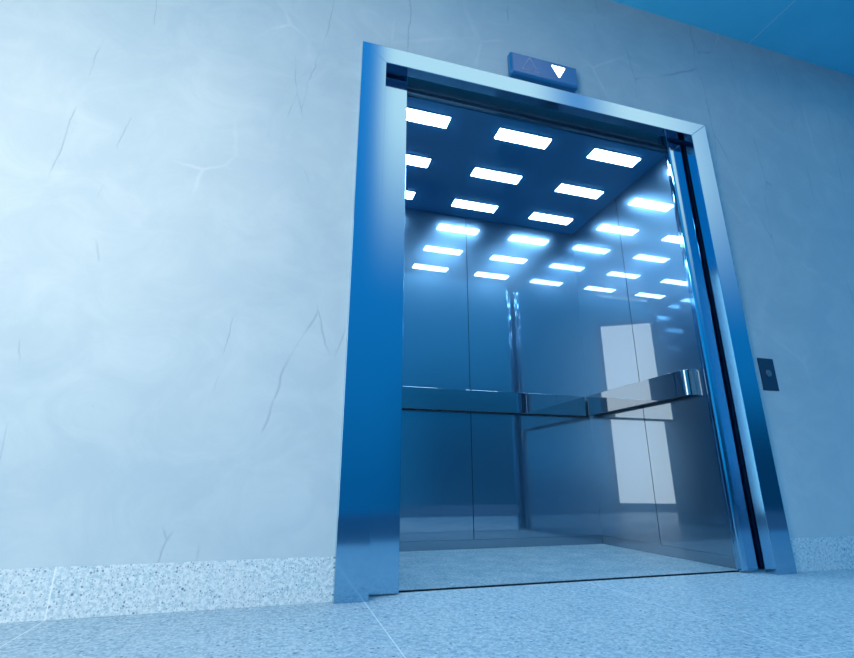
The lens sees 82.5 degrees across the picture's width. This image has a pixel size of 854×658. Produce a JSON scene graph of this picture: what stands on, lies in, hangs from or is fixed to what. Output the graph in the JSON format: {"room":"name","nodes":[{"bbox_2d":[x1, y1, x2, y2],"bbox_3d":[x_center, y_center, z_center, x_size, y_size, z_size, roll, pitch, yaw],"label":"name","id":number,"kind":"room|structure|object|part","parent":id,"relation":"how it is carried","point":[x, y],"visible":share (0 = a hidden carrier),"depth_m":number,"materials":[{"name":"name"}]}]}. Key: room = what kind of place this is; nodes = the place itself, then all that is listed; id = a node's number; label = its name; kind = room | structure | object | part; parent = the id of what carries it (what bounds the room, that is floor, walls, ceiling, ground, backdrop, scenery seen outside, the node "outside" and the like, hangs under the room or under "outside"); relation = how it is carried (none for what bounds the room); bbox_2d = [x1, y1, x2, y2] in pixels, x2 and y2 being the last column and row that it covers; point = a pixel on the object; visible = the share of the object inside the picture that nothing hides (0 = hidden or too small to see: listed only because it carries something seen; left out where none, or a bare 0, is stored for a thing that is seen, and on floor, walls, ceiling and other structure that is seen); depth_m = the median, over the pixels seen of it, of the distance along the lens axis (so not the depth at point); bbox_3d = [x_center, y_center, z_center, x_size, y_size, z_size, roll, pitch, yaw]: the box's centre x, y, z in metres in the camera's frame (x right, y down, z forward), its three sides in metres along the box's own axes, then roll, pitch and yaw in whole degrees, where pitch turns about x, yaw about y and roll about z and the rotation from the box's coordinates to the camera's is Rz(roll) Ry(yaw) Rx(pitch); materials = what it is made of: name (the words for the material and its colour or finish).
{"room":"elevator lobby","nodes":[
{"label":"elevator lobby","id":0,"kind":"room"},
{"bbox_2d":[0,0,853,568],"bbox_3d":[0.186,-0.527,2.089,11.000,2.960,0.026,5,-18,-16],"label":"wall","id":1,"kind":"structure","parent":0,"point":[177,177],"depth_m":1.76,"materials":[{"name":"paint"}]},
{"bbox_2d":[0,556,334,622],"bbox_3d":[-2.687,0.559,0.837,5.000,0.128,0.010,5,-18,-16],"label":"baseboard","id":2,"kind":"structure","parent":1,"relation":"attached to","point":[66,592],"depth_m":1.37,"materials":[{"name":"stone"}]},
{"bbox_2d":[369,71,406,594],"bbox_3d":[-0.391,-0.189,1.841,0.617,2.156,0.030,5,-18,-16],"label":"elevator door","id":3,"kind":"structure","parent":1,"relation":"in","point":[385,509],"depth_m":1.81,"materials":[{"name":"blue metal"}]},
{"bbox_2d":[507,52,577,92],"bbox_3d":[0.574,-1.268,2.406,0.369,0.130,0.040,5,-18,-16],"label":"indicator","id":4,"kind":"object","parent":1,"relation":"attached to","point":[522,67],"visible":0.99,"depth_m":2.38,"materials":[{"name":"blue plastic"}]},
{"bbox_2d":[333,41,796,603],"bbox_3d":[0.593,-0.125,2.096,1.853,2.200,0.108,5,-18,-16],"label":"door frame","id":5,"kind":"structure","parent":1,"relation":"attached to","point":[424,74],"depth_m":2.08,"materials":[{"name":"blue metal"}]},
{"bbox_2d":[399,570,738,592],"bbox_3d":[0.574,0.956,1.817,1.813,0.030,0.035,5,-18,-16],"label":"door sill","id":6,"kind":"structure","parent":1,"relation":"attached to","point":[736,570],"depth_m":1.81,"materials":[{"name":"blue metal"}]},
{"bbox_2d":[399,89,740,590],"bbox_3d":[0.396,0.036,2.591,1.710,2.250,1.000,5,-18,-16],"label":"cabin","id":7,"kind":"object","parent":1,"relation":"in","point":[503,300],"visible":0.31,"depth_m":2.85,"materials":[{"name":"metal"}]},
{"bbox_2d":[405,190,415,198],"bbox_3d":[-0.226,-0.849,3.017,0.302,0.008,0.084,5,-18,-16],"label":"ceiling light","id":8,"kind":"object","parent":7,"relation":"attached to","point":[408,194],"visible":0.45,"depth_m":3.04,"materials":[{"name":"white plastic"}]},
{"bbox_2d":[406,154,431,167],"bbox_3d":[-0.130,-0.947,2.706,0.302,0.008,0.084,5,-18,-16],"label":"ceiling light","id":9,"kind":"object","parent":7,"relation":"attached to","point":[414,160],"visible":0.44,"depth_m":2.71,"materials":[{"name":"white plastic"}]},
{"bbox_2d":[407,107,451,128],"bbox_3d":[-0.034,-1.044,2.397,0.302,0.008,0.084,5,-18,-16],"label":"ceiling light","id":10,"kind":"object","parent":7,"relation":"attached to","point":[414,115],"visible":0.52,"depth_m":2.40,"materials":[{"name":"white plastic"}]},
{"bbox_3d":[-0.136,0.172,2.905,0.823,2.022,0.014,5,-18,-16],"label":"wall panel","id":11,"kind":"part","parent":7,"relation":"part of","materials":[{"name":"metal"}]},
{"bbox_2d":[451,198,498,212],"bbox_3d":[0.311,-0.800,3.168,0.302,0.008,0.084,5,-18,-16],"label":"ceiling light","id":12,"kind":"object","parent":7,"relation":"attached to","point":[461,203],"visible":1,"depth_m":3.15,"materials":[{"name":"white plastic"}]},
{"bbox_2d":[402,386,585,416],"bbox_3d":[0.268,0.431,2.911,1.525,0.124,0.054,5,-18,-16],"label":"handrail","id":13,"kind":"object","parent":7,"relation":"attached to","point":[419,398],"visible":0.62,"depth_m":2.92,"materials":[{"name":"silver metal"}]},
{"bbox_2d":[470,167,522,183],"bbox_3d":[0.407,-0.898,2.857,0.302,0.008,0.084,5,-18,-16],"label":"ceiling light","id":14,"kind":"object","parent":7,"relation":"attached to","point":[477,171],"visible":1,"depth_m":2.85,"materials":[{"name":"white plastic"}]},
{"bbox_2d":[493,127,552,148],"bbox_3d":[0.503,-0.996,2.548,0.302,0.008,0.084,5,-18,-16],"label":"ceiling light","id":15,"kind":"object","parent":7,"relation":"attached to","point":[504,134],"visible":1,"depth_m":2.54,"materials":[{"name":"white plastic"}]},
{"bbox_3d":[0.657,0.244,3.128,0.823,2.022,0.014,5,-18,-16],"label":"wall panel","id":16,"kind":"part","parent":7,"relation":"part of","materials":[{"name":"metal"}]},
{"bbox_2d":[528,212,573,224],"bbox_3d":[0.844,-0.752,3.318,0.302,0.008,0.084,5,-18,-16],"label":"ceiling light","id":17,"kind":"object","parent":7,"relation":"attached to","point":[535,215],"visible":1,"depth_m":3.31,"materials":[{"name":"white plastic"}]},
{"bbox_2d":[554,183,603,198],"bbox_3d":[0.941,-0.850,3.007,0.302,0.008,0.084,5,-18,-16],"label":"ceiling light","id":18,"kind":"object","parent":7,"relation":"attached to","point":[563,188],"visible":1,"depth_m":3.00,"materials":[{"name":"white plastic"}]},
{"bbox_2d":[586,148,641,166],"bbox_3d":[1.036,-0.948,2.698,0.302,0.008,0.084,5,-18,-16],"label":"ceiling light","id":19,"kind":"object","parent":7,"relation":"attached to","point":[596,153],"visible":1,"depth_m":2.69,"materials":[{"name":"white plastic"}]},
{"bbox_3d":[1.130,0.207,3.011,0.014,2.022,0.490,5,-18,-16],"label":"wall panel","id":20,"kind":"part","parent":7,"relation":"part of","materials":[{"name":"blue metal"}]},
{"bbox_2d":[586,370,696,415],"bbox_3d":[1.159,0.374,2.725,0.054,0.124,0.816,5,-18,-16],"label":"handrail","id":21,"kind":"object","parent":7,"relation":"attached to","point":[681,383],"visible":1,"depth_m":2.61,"materials":[{"name":"silver metal"}]},
{"bbox_3d":[1.264,0.070,2.576,0.014,2.022,0.452,5,-18,-16],"label":"wall panel","id":22,"kind":"part","parent":7,"relation":"part of","materials":[{"name":"blue metal"}]},
{"bbox_2d":[663,136,764,571],"bbox_3d":[1.581,-0.011,2.395,0.630,2.156,0.030,5,-18,-16],"label":"elevator door","id":23,"kind":"structure","parent":1,"relation":"in","point":[744,530],"depth_m":2.24,"materials":[{"name":"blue metal"}]},
{"bbox_2d":[757,358,778,390],"bbox_3d":[1.595,0.211,2.273,0.092,0.153,0.009,5,-18,-16],"label":"panel","id":24,"kind":"object","parent":1,"relation":"attached to","point":[766,366],"visible":1,"depth_m":2.27,"materials":[{"name":"metal"}]},
{"bbox_2d":[790,536,853,571],"bbox_3d":[3.476,1.115,2.570,4.147,0.128,0.010,5,-18,-16],"label":"baseboard","id":25,"kind":"structure","parent":1,"relation":"attached to","point":[837,552],"depth_m":2.06,"materials":[{"name":"stone"}]},
{"bbox_2d":[0,569,853,657],"bbox_3d":[0.779,0.294,-0.280,11.000,0.030,4.298,5,-18,-16],"label":"floor","id":26,"kind":"structure","parent":0,"point":[751,614],"depth_m":1.24,"materials":[{"name":"stone"}]},
{"bbox_2d":[611,0,853,75],"bbox_3d":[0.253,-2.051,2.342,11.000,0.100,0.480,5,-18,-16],"label":"ceiling","id":27,"kind":"structure","parent":0,"point":[818,32],"depth_m":2.89,"materials":[{"name":"blue paint"}]}
]}

